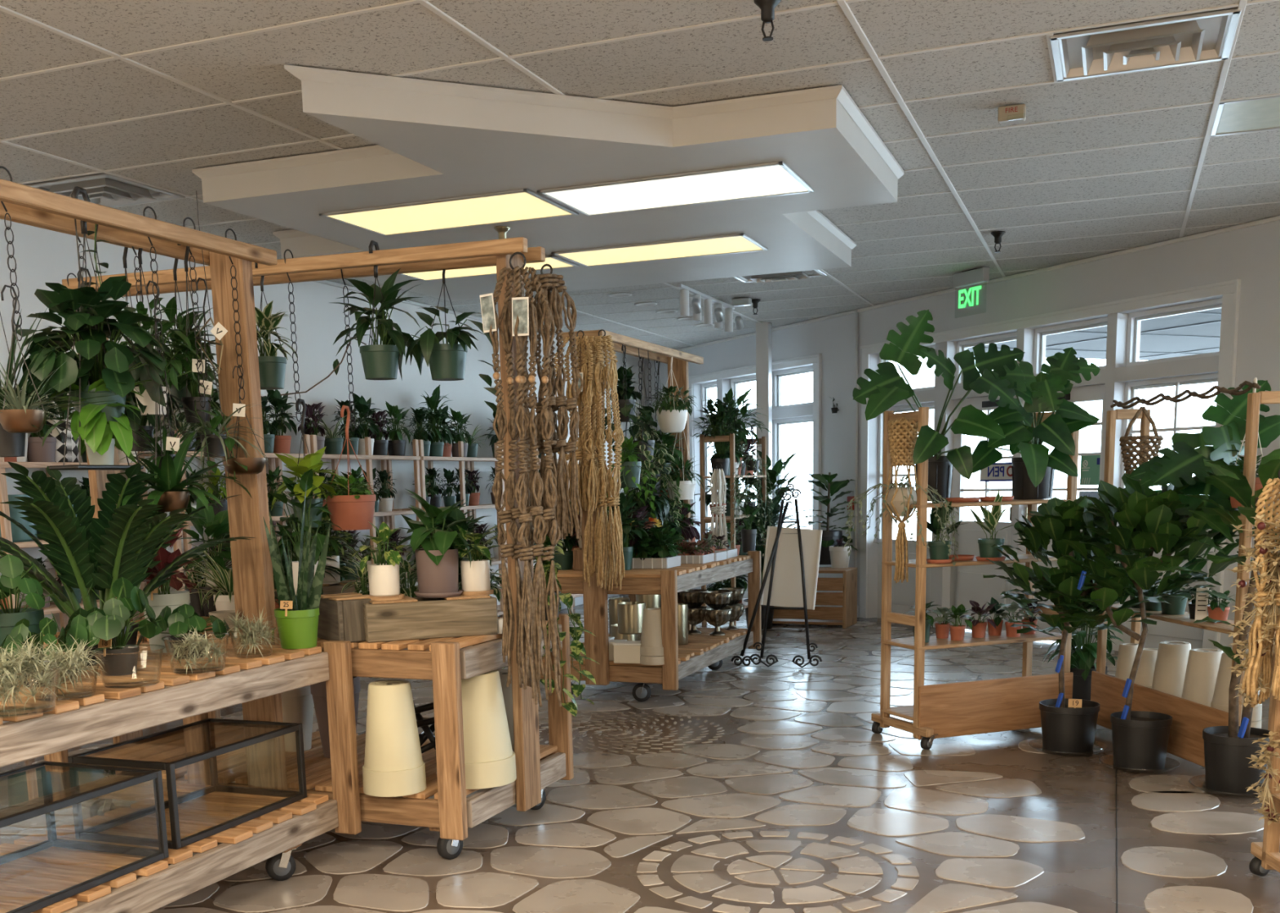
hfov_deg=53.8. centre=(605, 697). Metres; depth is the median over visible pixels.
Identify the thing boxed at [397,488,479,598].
potted plant
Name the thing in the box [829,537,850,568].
potted plant
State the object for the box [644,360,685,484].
hanging plant
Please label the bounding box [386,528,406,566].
potted plant
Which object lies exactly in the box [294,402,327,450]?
potted plant
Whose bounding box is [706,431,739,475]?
potted plant
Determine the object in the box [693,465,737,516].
potted plant
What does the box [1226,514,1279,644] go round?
dried flowers
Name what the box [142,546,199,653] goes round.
potted plant
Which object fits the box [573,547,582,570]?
wooden box
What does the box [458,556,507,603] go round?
potted plant
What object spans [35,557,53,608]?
potted plant
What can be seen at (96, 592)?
potted plant
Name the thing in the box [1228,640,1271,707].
dried flowers
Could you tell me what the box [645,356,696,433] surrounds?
hanging plant
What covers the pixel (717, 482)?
macrame hanger
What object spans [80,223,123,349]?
hanging plant
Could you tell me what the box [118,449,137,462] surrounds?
potted plant
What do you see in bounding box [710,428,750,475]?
potted plant
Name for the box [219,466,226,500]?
potted plant
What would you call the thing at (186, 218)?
hanging chain
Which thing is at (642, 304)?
recessed light
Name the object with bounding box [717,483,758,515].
potted plant
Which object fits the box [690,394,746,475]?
potted plant
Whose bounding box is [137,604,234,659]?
potted plant
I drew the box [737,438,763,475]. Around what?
potted plant
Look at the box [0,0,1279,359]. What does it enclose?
ceiling
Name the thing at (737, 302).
junction box
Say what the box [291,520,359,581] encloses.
potted plant
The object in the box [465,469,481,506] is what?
potted plant
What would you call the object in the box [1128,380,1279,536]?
monstera
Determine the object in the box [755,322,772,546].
pillar
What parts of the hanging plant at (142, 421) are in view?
pot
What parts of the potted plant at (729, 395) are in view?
pot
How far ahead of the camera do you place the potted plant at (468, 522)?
11.09 m
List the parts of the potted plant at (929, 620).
pot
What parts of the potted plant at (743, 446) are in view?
pot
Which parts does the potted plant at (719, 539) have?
pot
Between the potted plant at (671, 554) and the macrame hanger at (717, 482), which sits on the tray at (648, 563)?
the potted plant at (671, 554)
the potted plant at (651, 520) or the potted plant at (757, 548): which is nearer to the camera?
the potted plant at (651, 520)
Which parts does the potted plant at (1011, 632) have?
pot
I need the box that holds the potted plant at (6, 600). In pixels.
[0,586,25,609]
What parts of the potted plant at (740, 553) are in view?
pot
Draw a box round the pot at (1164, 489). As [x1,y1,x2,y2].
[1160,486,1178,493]
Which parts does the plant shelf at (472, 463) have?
post, post, post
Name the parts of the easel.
leg, leg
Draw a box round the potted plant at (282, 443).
[262,389,297,453]
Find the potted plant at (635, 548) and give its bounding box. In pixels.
[627,520,641,558]
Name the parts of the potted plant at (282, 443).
pot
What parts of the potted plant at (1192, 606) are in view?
pot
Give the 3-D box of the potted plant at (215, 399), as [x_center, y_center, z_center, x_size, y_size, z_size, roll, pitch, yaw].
[-2.358,-1.857,8.079,0.306,0.583,0.492,2,10,22]
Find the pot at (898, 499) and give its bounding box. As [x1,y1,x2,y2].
[886,487,916,516]
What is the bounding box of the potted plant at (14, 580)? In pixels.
[0,554,65,680]
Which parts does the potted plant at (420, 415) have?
pot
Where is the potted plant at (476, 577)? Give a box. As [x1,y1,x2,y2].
[448,524,502,591]
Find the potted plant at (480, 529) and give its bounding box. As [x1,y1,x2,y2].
[473,523,489,546]
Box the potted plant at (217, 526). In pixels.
[177,497,231,617]
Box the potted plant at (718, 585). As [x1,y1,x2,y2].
[706,578,730,591]
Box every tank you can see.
[0,761,168,912]
[67,718,306,849]
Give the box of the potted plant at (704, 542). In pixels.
[697,538,713,555]
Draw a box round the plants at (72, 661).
[22,634,105,701]
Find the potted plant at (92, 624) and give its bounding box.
[57,577,167,675]
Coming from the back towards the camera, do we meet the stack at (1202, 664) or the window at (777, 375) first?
the window at (777, 375)
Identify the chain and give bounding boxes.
[0,165,22,341]
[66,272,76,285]
[75,233,88,286]
[131,246,144,326]
[142,206,169,429]
[182,217,205,408]
[194,191,223,373]
[225,228,244,399]
[284,248,301,422]
[340,269,355,431]
[622,344,626,400]
[638,348,642,397]
[647,351,652,414]
[653,360,657,421]
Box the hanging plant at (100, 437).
[42,266,145,465]
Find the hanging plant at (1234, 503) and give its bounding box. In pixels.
[1230,377,1264,508]
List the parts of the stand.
tube leg, tube leg, tube leg, tube leg, tube leg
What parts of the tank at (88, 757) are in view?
corner post, corner post, corner post, corner post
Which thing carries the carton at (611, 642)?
on the cart at (702, 651)
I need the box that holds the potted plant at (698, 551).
[686,539,707,555]
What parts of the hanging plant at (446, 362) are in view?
pot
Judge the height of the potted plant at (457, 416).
0.430 m
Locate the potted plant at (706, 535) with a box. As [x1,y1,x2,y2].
[701,531,718,551]
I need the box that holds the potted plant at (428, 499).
[412,474,436,504]
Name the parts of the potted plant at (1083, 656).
pot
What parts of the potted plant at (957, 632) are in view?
pot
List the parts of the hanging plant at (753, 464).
pot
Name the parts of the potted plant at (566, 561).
pot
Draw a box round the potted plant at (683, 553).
[675,541,693,555]
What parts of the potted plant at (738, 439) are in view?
pot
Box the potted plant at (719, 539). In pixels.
[712,534,729,551]
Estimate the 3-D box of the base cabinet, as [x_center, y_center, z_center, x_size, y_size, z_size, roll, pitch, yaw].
[1.816,-0.916,11.519,0.870,0.512,0.420,3,11,25]
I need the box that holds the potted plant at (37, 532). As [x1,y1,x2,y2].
[36,493,77,539]
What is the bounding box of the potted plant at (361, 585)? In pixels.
[341,559,369,595]
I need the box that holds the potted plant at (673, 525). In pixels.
[655,495,688,555]
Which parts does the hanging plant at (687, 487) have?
pot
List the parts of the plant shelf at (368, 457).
post, post, post, post, post, post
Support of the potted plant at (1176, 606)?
on the shelf at (1189, 718)
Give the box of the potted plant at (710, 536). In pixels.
[700,533,716,553]
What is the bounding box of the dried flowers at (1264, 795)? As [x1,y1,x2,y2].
[1244,731,1279,826]
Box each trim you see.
[688,353,821,547]
[853,309,858,568]
[859,279,1240,649]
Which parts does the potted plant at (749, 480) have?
pot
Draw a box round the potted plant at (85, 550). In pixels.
[0,456,257,666]
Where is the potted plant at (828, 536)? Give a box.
[800,472,857,564]
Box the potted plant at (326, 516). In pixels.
[311,503,359,584]
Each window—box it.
[701,381,716,417]
[702,426,712,539]
[729,374,755,413]
[737,422,755,546]
[773,365,813,408]
[773,416,813,526]
[876,402,934,618]
[879,345,935,391]
[955,332,1017,386]
[967,308,1221,360]
[1033,316,1107,377]
[1114,373,1217,651]
[1125,297,1222,366]
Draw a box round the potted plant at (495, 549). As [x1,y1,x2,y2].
[490,524,498,559]
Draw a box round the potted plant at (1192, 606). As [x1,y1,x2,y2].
[1182,584,1213,619]
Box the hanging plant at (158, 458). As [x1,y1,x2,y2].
[115,333,218,484]
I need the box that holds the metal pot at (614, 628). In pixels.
[610,624,640,640]
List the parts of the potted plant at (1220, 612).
pot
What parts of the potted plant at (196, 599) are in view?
pot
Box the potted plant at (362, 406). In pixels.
[351,392,381,455]
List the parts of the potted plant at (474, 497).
pot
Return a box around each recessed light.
[319,188,578,236]
[399,254,578,281]
[537,160,813,217]
[551,233,768,267]
[607,293,631,297]
[634,302,657,306]
[655,309,677,313]
[676,316,693,320]
[694,323,714,326]
[1210,95,1279,137]
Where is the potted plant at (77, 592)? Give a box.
[54,573,81,603]
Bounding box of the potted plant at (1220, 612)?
[1204,589,1235,623]
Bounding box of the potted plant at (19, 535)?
[0,494,36,542]
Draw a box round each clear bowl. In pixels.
[0,661,63,717]
[22,659,101,701]
[91,644,165,688]
[160,632,230,674]
[227,626,275,657]
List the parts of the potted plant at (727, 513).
pot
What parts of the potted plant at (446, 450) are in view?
pot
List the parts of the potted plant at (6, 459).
pot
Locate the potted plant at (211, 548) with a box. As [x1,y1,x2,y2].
[207,538,231,568]
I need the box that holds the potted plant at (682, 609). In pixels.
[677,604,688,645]
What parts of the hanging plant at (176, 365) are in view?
pot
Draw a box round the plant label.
[1195,588,1208,621]
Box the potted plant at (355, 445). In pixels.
[329,398,364,454]
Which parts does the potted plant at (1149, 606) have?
pot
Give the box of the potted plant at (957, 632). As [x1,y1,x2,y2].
[937,604,973,640]
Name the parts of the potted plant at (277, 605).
pot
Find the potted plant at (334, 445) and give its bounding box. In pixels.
[311,415,357,454]
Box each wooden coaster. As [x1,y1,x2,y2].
[368,594,404,600]
[458,589,493,595]
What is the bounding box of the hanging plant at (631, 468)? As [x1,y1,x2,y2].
[606,422,658,518]
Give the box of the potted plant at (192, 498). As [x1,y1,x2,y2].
[180,469,204,513]
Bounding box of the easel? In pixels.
[731,483,822,668]
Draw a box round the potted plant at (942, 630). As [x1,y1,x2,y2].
[930,607,960,639]
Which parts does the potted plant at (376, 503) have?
pot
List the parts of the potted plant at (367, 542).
pot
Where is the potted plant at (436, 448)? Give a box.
[414,384,457,457]
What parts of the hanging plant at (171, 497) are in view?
pot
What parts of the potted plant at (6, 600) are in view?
pot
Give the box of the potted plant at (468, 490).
[452,467,473,506]
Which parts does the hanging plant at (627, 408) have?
pot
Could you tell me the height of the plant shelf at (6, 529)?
1.630 m
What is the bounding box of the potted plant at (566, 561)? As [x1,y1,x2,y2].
[550,502,579,570]
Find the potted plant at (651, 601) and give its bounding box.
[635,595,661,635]
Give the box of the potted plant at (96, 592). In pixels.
[94,589,99,599]
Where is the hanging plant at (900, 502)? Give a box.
[844,475,959,566]
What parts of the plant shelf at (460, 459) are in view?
post, post, post, post, post, post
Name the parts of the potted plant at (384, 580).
pot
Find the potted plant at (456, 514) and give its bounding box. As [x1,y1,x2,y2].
[409,508,499,590]
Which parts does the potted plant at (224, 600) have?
pot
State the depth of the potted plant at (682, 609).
8.30 m
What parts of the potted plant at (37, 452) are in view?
pot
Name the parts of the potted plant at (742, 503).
pot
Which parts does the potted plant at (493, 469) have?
pot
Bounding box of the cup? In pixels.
[831,408,838,413]
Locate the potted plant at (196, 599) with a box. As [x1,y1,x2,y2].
[169,560,229,617]
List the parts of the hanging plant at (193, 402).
pot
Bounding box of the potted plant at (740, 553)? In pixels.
[735,519,746,555]
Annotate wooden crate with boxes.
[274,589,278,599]
[317,592,373,643]
[322,580,357,595]
[363,595,497,643]
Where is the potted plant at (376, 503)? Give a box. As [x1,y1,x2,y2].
[360,468,387,512]
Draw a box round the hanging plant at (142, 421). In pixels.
[114,246,197,451]
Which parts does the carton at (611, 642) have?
box lid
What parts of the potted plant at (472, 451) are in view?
pot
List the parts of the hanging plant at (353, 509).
pot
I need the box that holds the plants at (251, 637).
[222,608,283,658]
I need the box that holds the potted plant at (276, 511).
[266,466,289,516]
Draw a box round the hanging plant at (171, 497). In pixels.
[116,280,241,528]
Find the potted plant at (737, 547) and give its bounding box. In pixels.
[727,527,741,555]
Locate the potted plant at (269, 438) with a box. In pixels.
[261,394,284,453]
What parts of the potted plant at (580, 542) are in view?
pot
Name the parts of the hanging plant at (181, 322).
pot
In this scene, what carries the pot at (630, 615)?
on the cart at (702, 651)
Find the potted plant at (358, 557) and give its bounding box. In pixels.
[324,538,422,591]
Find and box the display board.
[760,526,822,610]
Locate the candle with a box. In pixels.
[497,616,502,634]
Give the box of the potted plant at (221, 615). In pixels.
[208,610,235,634]
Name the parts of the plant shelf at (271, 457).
post, post, post, post, post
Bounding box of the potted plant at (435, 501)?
[424,466,444,507]
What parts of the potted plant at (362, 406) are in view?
pot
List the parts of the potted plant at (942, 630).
pot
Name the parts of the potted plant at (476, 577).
pot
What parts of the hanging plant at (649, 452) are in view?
pot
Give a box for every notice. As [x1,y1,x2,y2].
[1079,491,1098,505]
[1080,455,1100,485]
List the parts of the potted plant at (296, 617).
pot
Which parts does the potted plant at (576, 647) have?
pot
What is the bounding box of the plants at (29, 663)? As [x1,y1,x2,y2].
[0,635,73,710]
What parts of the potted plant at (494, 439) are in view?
pot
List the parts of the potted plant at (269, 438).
pot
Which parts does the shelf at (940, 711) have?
post, post, kick panel, post, post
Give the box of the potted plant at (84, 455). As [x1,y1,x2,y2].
[68,418,87,462]
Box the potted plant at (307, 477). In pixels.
[268,468,342,595]
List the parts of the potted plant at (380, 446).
pot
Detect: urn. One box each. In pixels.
[679,589,707,608]
[688,606,707,635]
[702,591,732,610]
[702,607,732,635]
[718,587,744,605]
[724,604,744,631]
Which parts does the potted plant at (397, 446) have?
pot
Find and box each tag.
[165,436,179,451]
[191,359,204,373]
[199,380,212,395]
[210,322,227,340]
[232,403,245,417]
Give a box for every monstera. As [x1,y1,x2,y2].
[853,309,1024,502]
[972,346,1100,499]
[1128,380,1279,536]
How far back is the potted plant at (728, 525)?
10.61 m
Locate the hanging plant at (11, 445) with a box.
[0,308,118,457]
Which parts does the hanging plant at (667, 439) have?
pot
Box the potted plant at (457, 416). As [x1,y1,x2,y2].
[446,408,475,457]
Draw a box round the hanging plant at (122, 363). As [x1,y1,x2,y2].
[17,186,170,423]
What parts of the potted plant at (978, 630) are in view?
pot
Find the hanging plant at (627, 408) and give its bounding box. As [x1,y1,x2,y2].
[604,345,657,451]
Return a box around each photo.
[480,295,495,330]
[512,299,527,333]
[577,373,582,390]
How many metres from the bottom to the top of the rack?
1.655 m
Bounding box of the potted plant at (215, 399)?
[211,373,266,431]
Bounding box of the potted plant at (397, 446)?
[382,400,414,456]
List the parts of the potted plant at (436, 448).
pot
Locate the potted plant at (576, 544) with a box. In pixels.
[568,506,581,551]
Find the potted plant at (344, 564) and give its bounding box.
[333,540,348,581]
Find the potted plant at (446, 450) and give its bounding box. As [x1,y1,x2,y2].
[432,405,462,457]
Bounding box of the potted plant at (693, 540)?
[690,513,696,546]
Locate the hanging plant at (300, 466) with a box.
[271,398,349,528]
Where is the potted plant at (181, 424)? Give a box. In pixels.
[159,413,216,450]
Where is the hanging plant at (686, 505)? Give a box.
[656,429,695,527]
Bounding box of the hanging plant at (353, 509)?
[323,405,378,530]
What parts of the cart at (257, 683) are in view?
rail, post, rail, gantry post, post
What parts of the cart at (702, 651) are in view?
gantry post, rail, rail, post, post, gantry post, rail, rail, post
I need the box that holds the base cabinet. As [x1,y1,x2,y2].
[772,567,857,628]
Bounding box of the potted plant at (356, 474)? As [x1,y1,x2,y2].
[340,465,367,493]
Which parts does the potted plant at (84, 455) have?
pot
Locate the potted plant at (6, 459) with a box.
[1,389,38,462]
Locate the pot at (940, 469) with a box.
[915,456,953,502]
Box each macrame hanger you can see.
[480,252,561,707]
[516,263,583,540]
[553,330,608,515]
[581,329,624,591]
[710,463,727,582]
[884,417,918,583]
[1241,469,1279,707]
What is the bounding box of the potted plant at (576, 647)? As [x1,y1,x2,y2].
[502,515,599,717]
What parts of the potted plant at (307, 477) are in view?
pot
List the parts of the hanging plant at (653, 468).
pot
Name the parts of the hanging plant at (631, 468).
pot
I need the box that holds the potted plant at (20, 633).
[0,613,82,687]
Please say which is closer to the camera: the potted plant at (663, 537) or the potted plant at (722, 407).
the potted plant at (663, 537)
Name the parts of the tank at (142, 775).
corner post, corner post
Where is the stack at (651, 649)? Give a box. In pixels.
[640,608,664,665]
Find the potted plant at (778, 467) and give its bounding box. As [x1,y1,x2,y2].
[747,449,811,546]
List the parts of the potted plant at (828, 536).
pot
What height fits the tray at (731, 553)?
0.055 m
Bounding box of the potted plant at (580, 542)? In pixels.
[573,530,582,548]
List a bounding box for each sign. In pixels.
[952,266,989,318]
[979,462,1012,482]
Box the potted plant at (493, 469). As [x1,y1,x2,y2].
[485,466,495,504]
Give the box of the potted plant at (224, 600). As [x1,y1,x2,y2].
[171,542,278,611]
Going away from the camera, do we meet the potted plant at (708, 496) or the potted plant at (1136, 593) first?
the potted plant at (1136, 593)
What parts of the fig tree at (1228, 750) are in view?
pot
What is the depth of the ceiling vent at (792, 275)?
9.54 m
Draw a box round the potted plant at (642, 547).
[628,529,664,560]
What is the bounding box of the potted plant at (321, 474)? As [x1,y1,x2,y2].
[318,466,331,506]
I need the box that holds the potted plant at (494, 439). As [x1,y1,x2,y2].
[480,410,502,457]
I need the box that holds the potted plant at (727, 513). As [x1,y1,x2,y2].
[709,475,748,516]
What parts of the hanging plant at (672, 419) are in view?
pot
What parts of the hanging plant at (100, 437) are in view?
pot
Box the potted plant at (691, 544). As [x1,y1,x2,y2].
[682,540,696,555]
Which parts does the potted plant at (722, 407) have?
pot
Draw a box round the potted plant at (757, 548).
[735,496,791,630]
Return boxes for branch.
[1110,381,1261,408]
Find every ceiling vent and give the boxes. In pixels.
[24,173,185,207]
[733,269,826,282]
[1049,7,1241,81]
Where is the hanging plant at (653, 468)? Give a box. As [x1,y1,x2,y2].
[619,424,684,544]
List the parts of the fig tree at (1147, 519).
pot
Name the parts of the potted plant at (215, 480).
pot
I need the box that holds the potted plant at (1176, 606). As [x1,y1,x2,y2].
[1156,582,1187,615]
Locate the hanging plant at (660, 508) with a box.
[617,420,672,535]
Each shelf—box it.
[0,453,184,629]
[48,218,143,470]
[137,428,313,582]
[275,435,428,650]
[386,440,503,650]
[470,443,582,615]
[871,407,1079,750]
[1090,391,1279,768]
[1248,613,1279,876]
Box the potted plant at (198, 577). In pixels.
[183,551,206,587]
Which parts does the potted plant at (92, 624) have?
pot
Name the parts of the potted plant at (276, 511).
pot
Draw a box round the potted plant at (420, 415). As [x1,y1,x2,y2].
[404,407,435,456]
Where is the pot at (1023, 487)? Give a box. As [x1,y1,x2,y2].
[1011,457,1055,499]
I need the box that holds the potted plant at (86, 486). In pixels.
[76,477,91,506]
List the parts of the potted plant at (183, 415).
pot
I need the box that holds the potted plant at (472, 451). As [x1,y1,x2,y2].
[455,425,488,457]
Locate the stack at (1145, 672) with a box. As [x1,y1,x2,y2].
[1133,648,1158,688]
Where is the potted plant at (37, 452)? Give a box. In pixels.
[13,383,62,462]
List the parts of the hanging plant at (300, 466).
pot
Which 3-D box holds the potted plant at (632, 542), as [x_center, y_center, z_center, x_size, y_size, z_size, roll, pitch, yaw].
[0.184,-1.040,8.074,0.352,0.410,0.346,2,10,22]
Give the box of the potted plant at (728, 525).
[705,511,742,548]
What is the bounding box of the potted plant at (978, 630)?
[960,600,996,638]
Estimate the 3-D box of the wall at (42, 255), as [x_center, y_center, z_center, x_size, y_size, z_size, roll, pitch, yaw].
[-2.931,-1.334,7.521,0.120,2.900,18.400,2,10,22]
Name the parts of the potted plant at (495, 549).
pot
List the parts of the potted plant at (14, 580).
pot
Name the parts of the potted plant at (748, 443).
pot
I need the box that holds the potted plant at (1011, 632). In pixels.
[996,601,1035,637]
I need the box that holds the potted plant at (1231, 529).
[1184,449,1268,564]
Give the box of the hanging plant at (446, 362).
[398,269,500,413]
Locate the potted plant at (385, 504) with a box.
[373,470,397,511]
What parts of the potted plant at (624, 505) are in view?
pot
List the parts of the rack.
post, post, post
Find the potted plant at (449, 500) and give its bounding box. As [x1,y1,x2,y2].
[438,468,459,506]
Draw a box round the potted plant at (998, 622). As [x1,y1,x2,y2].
[978,597,1011,635]
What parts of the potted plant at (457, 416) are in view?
pot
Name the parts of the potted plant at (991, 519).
pot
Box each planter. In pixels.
[280,685,313,752]
[310,676,360,759]
[362,680,426,797]
[461,670,516,789]
[497,669,540,758]
[830,397,839,413]
[1115,643,1138,680]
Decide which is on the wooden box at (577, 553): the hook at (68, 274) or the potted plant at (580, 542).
the potted plant at (580, 542)
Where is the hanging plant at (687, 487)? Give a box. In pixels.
[660,398,704,500]
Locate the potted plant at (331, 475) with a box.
[324,470,341,497]
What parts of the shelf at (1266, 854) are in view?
post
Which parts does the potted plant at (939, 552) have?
pot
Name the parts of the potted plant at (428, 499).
pot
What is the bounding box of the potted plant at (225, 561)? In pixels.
[191,535,231,587]
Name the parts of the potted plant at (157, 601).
pot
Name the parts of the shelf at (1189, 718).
post, post, kick panel, post, post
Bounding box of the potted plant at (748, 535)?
[733,504,766,552]
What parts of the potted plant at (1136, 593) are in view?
pot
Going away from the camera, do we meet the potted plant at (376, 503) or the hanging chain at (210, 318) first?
the hanging chain at (210, 318)
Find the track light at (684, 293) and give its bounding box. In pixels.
[677,284,743,332]
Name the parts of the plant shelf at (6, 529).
post, post, post, post, post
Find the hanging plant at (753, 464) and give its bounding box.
[730,426,773,546]
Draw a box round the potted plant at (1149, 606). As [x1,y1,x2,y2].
[1142,578,1161,611]
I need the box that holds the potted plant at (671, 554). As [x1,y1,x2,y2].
[655,528,687,557]
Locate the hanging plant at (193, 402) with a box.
[147,244,252,498]
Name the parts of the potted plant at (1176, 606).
pot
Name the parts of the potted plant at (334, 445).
pot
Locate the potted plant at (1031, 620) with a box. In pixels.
[1017,599,1041,635]
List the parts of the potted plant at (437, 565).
pot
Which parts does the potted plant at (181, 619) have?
pot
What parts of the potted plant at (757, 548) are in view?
pot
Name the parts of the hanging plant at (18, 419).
pot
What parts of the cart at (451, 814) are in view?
post, gantry post, post, rail, rail, post, rail, rail, gantry post, rail, post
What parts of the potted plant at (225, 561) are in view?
pot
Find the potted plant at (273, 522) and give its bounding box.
[269,520,293,559]
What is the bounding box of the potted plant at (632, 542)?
[615,504,657,555]
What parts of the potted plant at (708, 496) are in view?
pot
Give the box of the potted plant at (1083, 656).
[1042,601,1124,701]
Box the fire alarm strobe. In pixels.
[997,103,1026,124]
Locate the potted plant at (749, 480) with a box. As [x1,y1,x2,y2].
[737,472,763,514]
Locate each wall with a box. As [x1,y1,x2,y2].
[0,218,644,723]
[644,215,1279,653]
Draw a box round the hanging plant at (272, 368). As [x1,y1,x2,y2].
[254,262,297,390]
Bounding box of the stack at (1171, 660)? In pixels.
[1151,641,1191,697]
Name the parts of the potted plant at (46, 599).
pot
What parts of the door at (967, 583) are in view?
handle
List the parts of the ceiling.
crown trim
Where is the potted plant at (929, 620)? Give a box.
[903,601,942,643]
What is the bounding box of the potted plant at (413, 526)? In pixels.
[398,500,474,586]
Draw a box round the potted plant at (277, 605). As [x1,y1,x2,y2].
[272,537,289,622]
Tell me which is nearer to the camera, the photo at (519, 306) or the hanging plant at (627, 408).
the photo at (519, 306)
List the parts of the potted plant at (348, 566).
pot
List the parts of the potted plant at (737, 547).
pot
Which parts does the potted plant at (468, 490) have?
pot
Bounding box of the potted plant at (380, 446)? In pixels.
[367,409,391,455]
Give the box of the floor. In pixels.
[0,595,1279,912]
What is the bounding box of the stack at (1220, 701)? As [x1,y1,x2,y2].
[1210,652,1262,728]
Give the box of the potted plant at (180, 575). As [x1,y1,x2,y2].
[146,524,205,592]
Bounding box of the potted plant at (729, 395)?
[693,387,772,475]
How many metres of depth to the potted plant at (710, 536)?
8.52 m
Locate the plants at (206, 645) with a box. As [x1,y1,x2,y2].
[160,625,232,675]
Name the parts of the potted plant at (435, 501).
pot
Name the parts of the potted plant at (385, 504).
pot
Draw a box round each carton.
[608,640,626,661]
[612,640,640,663]
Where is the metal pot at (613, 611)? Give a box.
[608,597,630,635]
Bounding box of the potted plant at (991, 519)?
[968,490,1014,561]
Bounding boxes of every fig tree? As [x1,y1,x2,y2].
[982,495,1146,756]
[1050,473,1239,773]
[1151,448,1279,798]
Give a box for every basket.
[28,419,79,462]
[1119,406,1163,487]
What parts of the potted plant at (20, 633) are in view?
pot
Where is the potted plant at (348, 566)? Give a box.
[337,530,362,581]
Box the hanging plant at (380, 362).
[280,240,422,395]
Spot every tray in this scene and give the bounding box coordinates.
[631,555,680,568]
[675,553,713,564]
[709,551,726,561]
[725,548,737,559]
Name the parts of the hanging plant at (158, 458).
pot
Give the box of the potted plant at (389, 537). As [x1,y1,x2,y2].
[375,526,393,564]
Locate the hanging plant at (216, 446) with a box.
[146,277,273,466]
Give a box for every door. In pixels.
[949,395,1015,632]
[1025,384,1104,643]
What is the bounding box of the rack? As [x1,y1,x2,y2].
[699,433,766,627]
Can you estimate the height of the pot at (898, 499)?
0.140 m
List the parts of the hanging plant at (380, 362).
pot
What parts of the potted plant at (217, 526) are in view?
pot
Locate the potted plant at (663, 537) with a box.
[647,525,680,558]
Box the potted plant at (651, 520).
[643,517,663,558]
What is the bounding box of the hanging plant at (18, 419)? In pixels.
[0,284,88,433]
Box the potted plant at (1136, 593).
[1129,584,1157,608]
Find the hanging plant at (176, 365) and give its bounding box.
[114,248,210,415]
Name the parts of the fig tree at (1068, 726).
pot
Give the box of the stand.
[413,702,435,754]
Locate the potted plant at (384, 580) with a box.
[351,521,411,596]
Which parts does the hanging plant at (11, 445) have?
pot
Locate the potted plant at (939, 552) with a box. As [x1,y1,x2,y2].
[914,493,970,564]
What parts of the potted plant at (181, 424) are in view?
pot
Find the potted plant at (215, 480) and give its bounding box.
[199,464,227,515]
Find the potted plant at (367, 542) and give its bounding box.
[357,537,381,578]
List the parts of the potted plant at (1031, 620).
pot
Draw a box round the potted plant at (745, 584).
[722,574,747,603]
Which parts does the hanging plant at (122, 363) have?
pot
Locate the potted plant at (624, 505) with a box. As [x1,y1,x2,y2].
[607,492,648,570]
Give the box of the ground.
[710,507,1010,541]
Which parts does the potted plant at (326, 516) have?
pot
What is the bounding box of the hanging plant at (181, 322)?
[154,257,218,409]
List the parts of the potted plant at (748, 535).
pot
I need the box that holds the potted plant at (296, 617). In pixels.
[262,483,330,649]
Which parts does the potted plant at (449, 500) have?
pot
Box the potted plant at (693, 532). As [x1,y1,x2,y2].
[666,502,702,550]
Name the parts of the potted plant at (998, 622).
pot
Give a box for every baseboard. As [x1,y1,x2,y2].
[497,594,619,617]
[693,586,859,617]
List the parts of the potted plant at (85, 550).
pot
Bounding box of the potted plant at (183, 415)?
[168,352,222,450]
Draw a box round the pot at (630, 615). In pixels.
[617,601,645,635]
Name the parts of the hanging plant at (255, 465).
pot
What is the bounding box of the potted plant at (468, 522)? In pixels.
[466,516,479,533]
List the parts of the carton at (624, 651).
box lid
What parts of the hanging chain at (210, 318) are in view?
wire frame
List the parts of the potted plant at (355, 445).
pot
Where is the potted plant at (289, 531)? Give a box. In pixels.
[270,511,346,599]
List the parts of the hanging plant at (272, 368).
pot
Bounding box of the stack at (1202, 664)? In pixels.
[1181,648,1222,707]
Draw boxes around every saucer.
[945,497,980,502]
[948,555,974,560]
[980,496,1013,502]
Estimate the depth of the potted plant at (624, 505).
7.78 m
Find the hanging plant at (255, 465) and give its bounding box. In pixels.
[222,365,266,475]
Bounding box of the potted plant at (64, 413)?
[45,386,79,440]
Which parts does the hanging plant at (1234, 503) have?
pot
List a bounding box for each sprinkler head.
[493,226,510,239]
[751,299,760,315]
[754,0,781,41]
[991,231,1005,253]
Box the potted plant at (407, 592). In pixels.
[399,553,418,597]
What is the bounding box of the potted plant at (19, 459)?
[17,433,28,462]
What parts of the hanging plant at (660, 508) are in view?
pot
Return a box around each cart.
[0,178,361,912]
[43,236,573,859]
[537,329,761,702]
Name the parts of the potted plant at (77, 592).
pot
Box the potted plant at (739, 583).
[710,575,747,590]
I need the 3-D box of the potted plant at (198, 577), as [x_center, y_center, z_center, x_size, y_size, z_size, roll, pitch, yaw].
[-2.534,-0.761,7.819,0.163,0.298,0.240,2,10,22]
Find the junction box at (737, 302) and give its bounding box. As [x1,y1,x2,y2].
[731,297,751,306]
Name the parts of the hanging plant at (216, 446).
pot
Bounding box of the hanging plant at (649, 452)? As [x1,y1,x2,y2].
[621,356,675,482]
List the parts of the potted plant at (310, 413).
pot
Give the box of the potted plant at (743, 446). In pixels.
[735,444,750,475]

